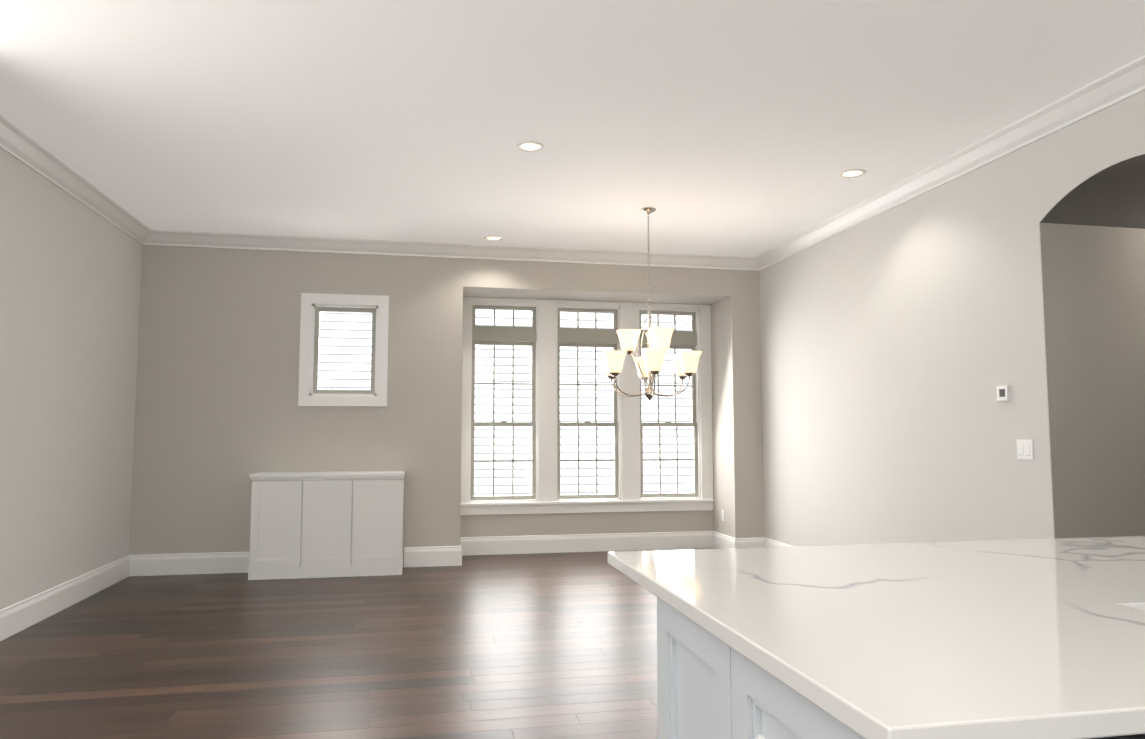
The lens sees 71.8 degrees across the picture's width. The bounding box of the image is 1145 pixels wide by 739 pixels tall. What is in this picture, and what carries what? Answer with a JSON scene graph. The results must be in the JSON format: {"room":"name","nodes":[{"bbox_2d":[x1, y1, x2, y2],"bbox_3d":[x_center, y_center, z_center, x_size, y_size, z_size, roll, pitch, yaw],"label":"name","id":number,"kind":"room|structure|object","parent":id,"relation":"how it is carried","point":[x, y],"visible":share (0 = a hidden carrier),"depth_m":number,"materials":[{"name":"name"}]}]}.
{"room":"kitchen","nodes":[
{"label":"kitchen","id":0,"kind":"room"},
{"bbox_2d":[298,293,388,406],"bbox_3d":[-2.107,-0.173,7.330,0.780,1.030,0.172,1,-5,-11],"label":"window frame","id":1,"kind":"structure","parent":0,"point":[306,397],"depth_m":7.25,"materials":[{"name":"white wood"}]},
{"bbox_2d":[0,548,713,738],"bbox_3d":[0.826,1.496,2.550,7.750,0.120,11.600,1,-5,-11],"label":"floor","id":2,"kind":"structure","parent":0,"point":[537,646],"depth_m":4.33,"materials":[{"name":"brown wood"}]},
{"bbox_2d":[248,475,311,579],"bbox_3d":[-2.504,1.352,6.859,0.476,0.846,0.397,1,-5,-11],"label":"base cabinet","id":3,"kind":"object","parent":2,"relation":"on","point":[281,505],"depth_m":6.67,"materials":[{"name":"white wood"}]},
{"bbox_2d":[308,471,363,577],"bbox_3d":[-2.132,1.358,6.932,0.539,0.846,0.397,1,-5,-11],"label":"base cabinet","id":4,"kind":"object","parent":2,"relation":"on","point":[324,524],"depth_m":6.76,"materials":[{"name":"white wood"}]},
{"bbox_2d":[360,471,403,575],"bbox_3d":[-1.754,1.364,7.007,0.488,0.846,0.397,1,-5,-11],"label":"base cabinet","id":5,"kind":"object","parent":2,"relation":"on","point":[381,492],"depth_m":6.84,"materials":[{"name":"white wood"}]},
{"bbox_2d":[657,600,1144,738],"bbox_3d":[0.630,0.897,1.339,0.720,0.883,0.926,1,-5,-11],"label":"base cabinet","id":6,"kind":"object","parent":2,"relation":"on","point":[705,690],"depth_m":1.38,"materials":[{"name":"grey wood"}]},
{"bbox_2d":[756,733,794,738],"bbox_3d":[0.307,0.637,1.207,0.008,0.118,0.118,1,-5,-11],"label":"handle","id":7,"kind":"object","parent":6,"relation":"attached to","point":[758,735],"depth_m":1.25,"materials":[{"name":"white"}]},
{"bbox_2d":[608,536,1144,738],"bbox_3d":[1.112,0.466,1.640,1.830,0.040,1.270,1,-5,-11],"label":"countertop","id":8,"kind":"structure","parent":6,"relation":"on","point":[959,639],"depth_m":1.30,"materials":[{"name":"white stone"}]},
{"bbox_2d":[0,90,1144,609],"bbox_3d":[0.440,-0.065,2.597,6.965,3.000,11.600,1,-5,-11],"label":"wall","id":9,"kind":"structure","parent":0,"point":[148,396],"depth_m":6.14,"materials":[{"name":"grey paint"}]},
{"bbox_2d":[0,114,151,640],"bbox_3d":[-2.722,-0.139,1.670,0.100,3.000,10.700,1,-5,-11],"label":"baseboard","id":10,"kind":"structure","parent":9,"relation":"attached to","point":[19,616],"depth_m":5.43,"materials":[{"name":"white wood"}]},
{"bbox_2d":[140,230,759,575],"bbox_3d":[-0.874,0.316,7.420,5.720,3.000,0.100,1,-5,-11],"label":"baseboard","id":11,"kind":"structure","parent":9,"relation":"attached to","point":[432,556],"depth_m":7.56,"materials":[{"name":"white wood"}]},
{"bbox_2d":[721,510,724,521],"bbox_3d":[1.554,1.509,8.174,0.008,0.115,0.070,1,-5,-11],"label":"outlet","id":12,"kind":"object","parent":9,"relation":"attached to","point":[723,515],"visible":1,"depth_m":8.15,"materials":[{"name":"white plastic"}]},
{"bbox_2d":[752,55,1144,546],"bbox_3d":[2.388,0.159,5.438,0.110,3.000,5.045,1,-5,-11],"label":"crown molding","id":13,"kind":"structure","parent":9,"relation":"attached to","point":[1114,87],"depth_m":4.88,"materials":[{"name":"white wood"}]},
{"bbox_2d":[996,385,1008,400],"bbox_3d":[2.566,0.142,4.717,0.019,0.090,0.085,1,-5,-11],"label":"thermostat","id":14,"kind":"object","parent":9,"relation":"attached to","point":[1002,393],"visible":0.98,"depth_m":4.71,"materials":[{"name":"white plastic"}]},
{"bbox_2d":[1017,439,1033,459],"bbox_3d":[2.600,0.460,4.548,0.009,0.115,0.118,1,-5,-11],"label":"light switch","id":15,"kind":"object","parent":9,"relation":"attached to","point":[1024,449],"visible":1,"depth_m":4.54,"materials":[{"name":"white plastic"}]},
{"bbox_2d":[0,0,1144,256],"bbox_3d":[0.826,-1.615,2.796,7.750,0.120,11.600,1,-5,-11],"label":"ceiling","id":16,"kind":"structure","parent":0,"point":[748,128],"depth_m":4.28,"materials":[{"name":"white paint"}]},
{"bbox_2d":[484,236,502,240],"bbox_3d":[-0.724,-1.199,7.242,0.176,0.008,0.176,1,-5,-11],"label":"recessed light","id":17,"kind":"object","parent":16,"relation":"in","point":[493,238],"visible":1,"depth_m":7.24,"materials":[{"name":"white"}]},
{"bbox_2d":[516,141,543,151],"bbox_3d":[-0.263,-1.383,4.914,0.176,0.008,0.176,1,-5,-11],"label":"recessed light","id":18,"kind":"object","parent":16,"relation":"in","point":[529,146],"visible":1,"depth_m":4.91,"materials":[{"name":"white"}]},
{"bbox_2d":[600,207,701,400],"bbox_3d":[0.604,-0.514,6.244,0.804,1.530,0.834,1,-5,-11],"label":"chandelier","id":19,"kind":"object","parent":16,"relation":"hanging from","point":[649,365],"visible":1,"depth_m":6.07,"materials":[{"name":"white glass"}]},
{"bbox_2d":[839,169,865,177],"bbox_3d":[1.919,-1.343,5.425,0.176,0.008,0.176,1,-5,-11],"label":"recessed light","id":20,"kind":"object","parent":16,"relation":"in","point":[851,173],"visible":1,"depth_m":5.42,"materials":[{"name":"white"}]},
{"bbox_2d":[461,297,713,514],"bbox_3d":[0.163,0.384,8.335,2.706,2.208,0.200,1,-5,-11],"label":"window frame","id":21,"kind":"structure","parent":0,"point":[629,499],"depth_m":8.26,"materials":[{"name":"white wood"}]},
{"bbox_2d":[313,305,697,499],"bbox_3d":[-0.521,0.316,7.934,3.910,2.000,0.650,1,-5,-11],"label":"window","id":22,"kind":"structure","parent":21,"relation":"in","point":[513,336],"depth_m":8.29,"materials":[{"name":"grey"}]},
{"label":"outside","id":23,"kind":"structure","parent":0,"visible":0},
{"bbox_2d":[318,310,693,495],"bbox_3d":[-1.043,-0.443,10.513,18.000,9.000,0.100,1,-5,-11],"label":"window panes","id":24,"kind":"structure","parent":23,"point":[345,342],"depth_m":10.53,"materials":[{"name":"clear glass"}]}
]}

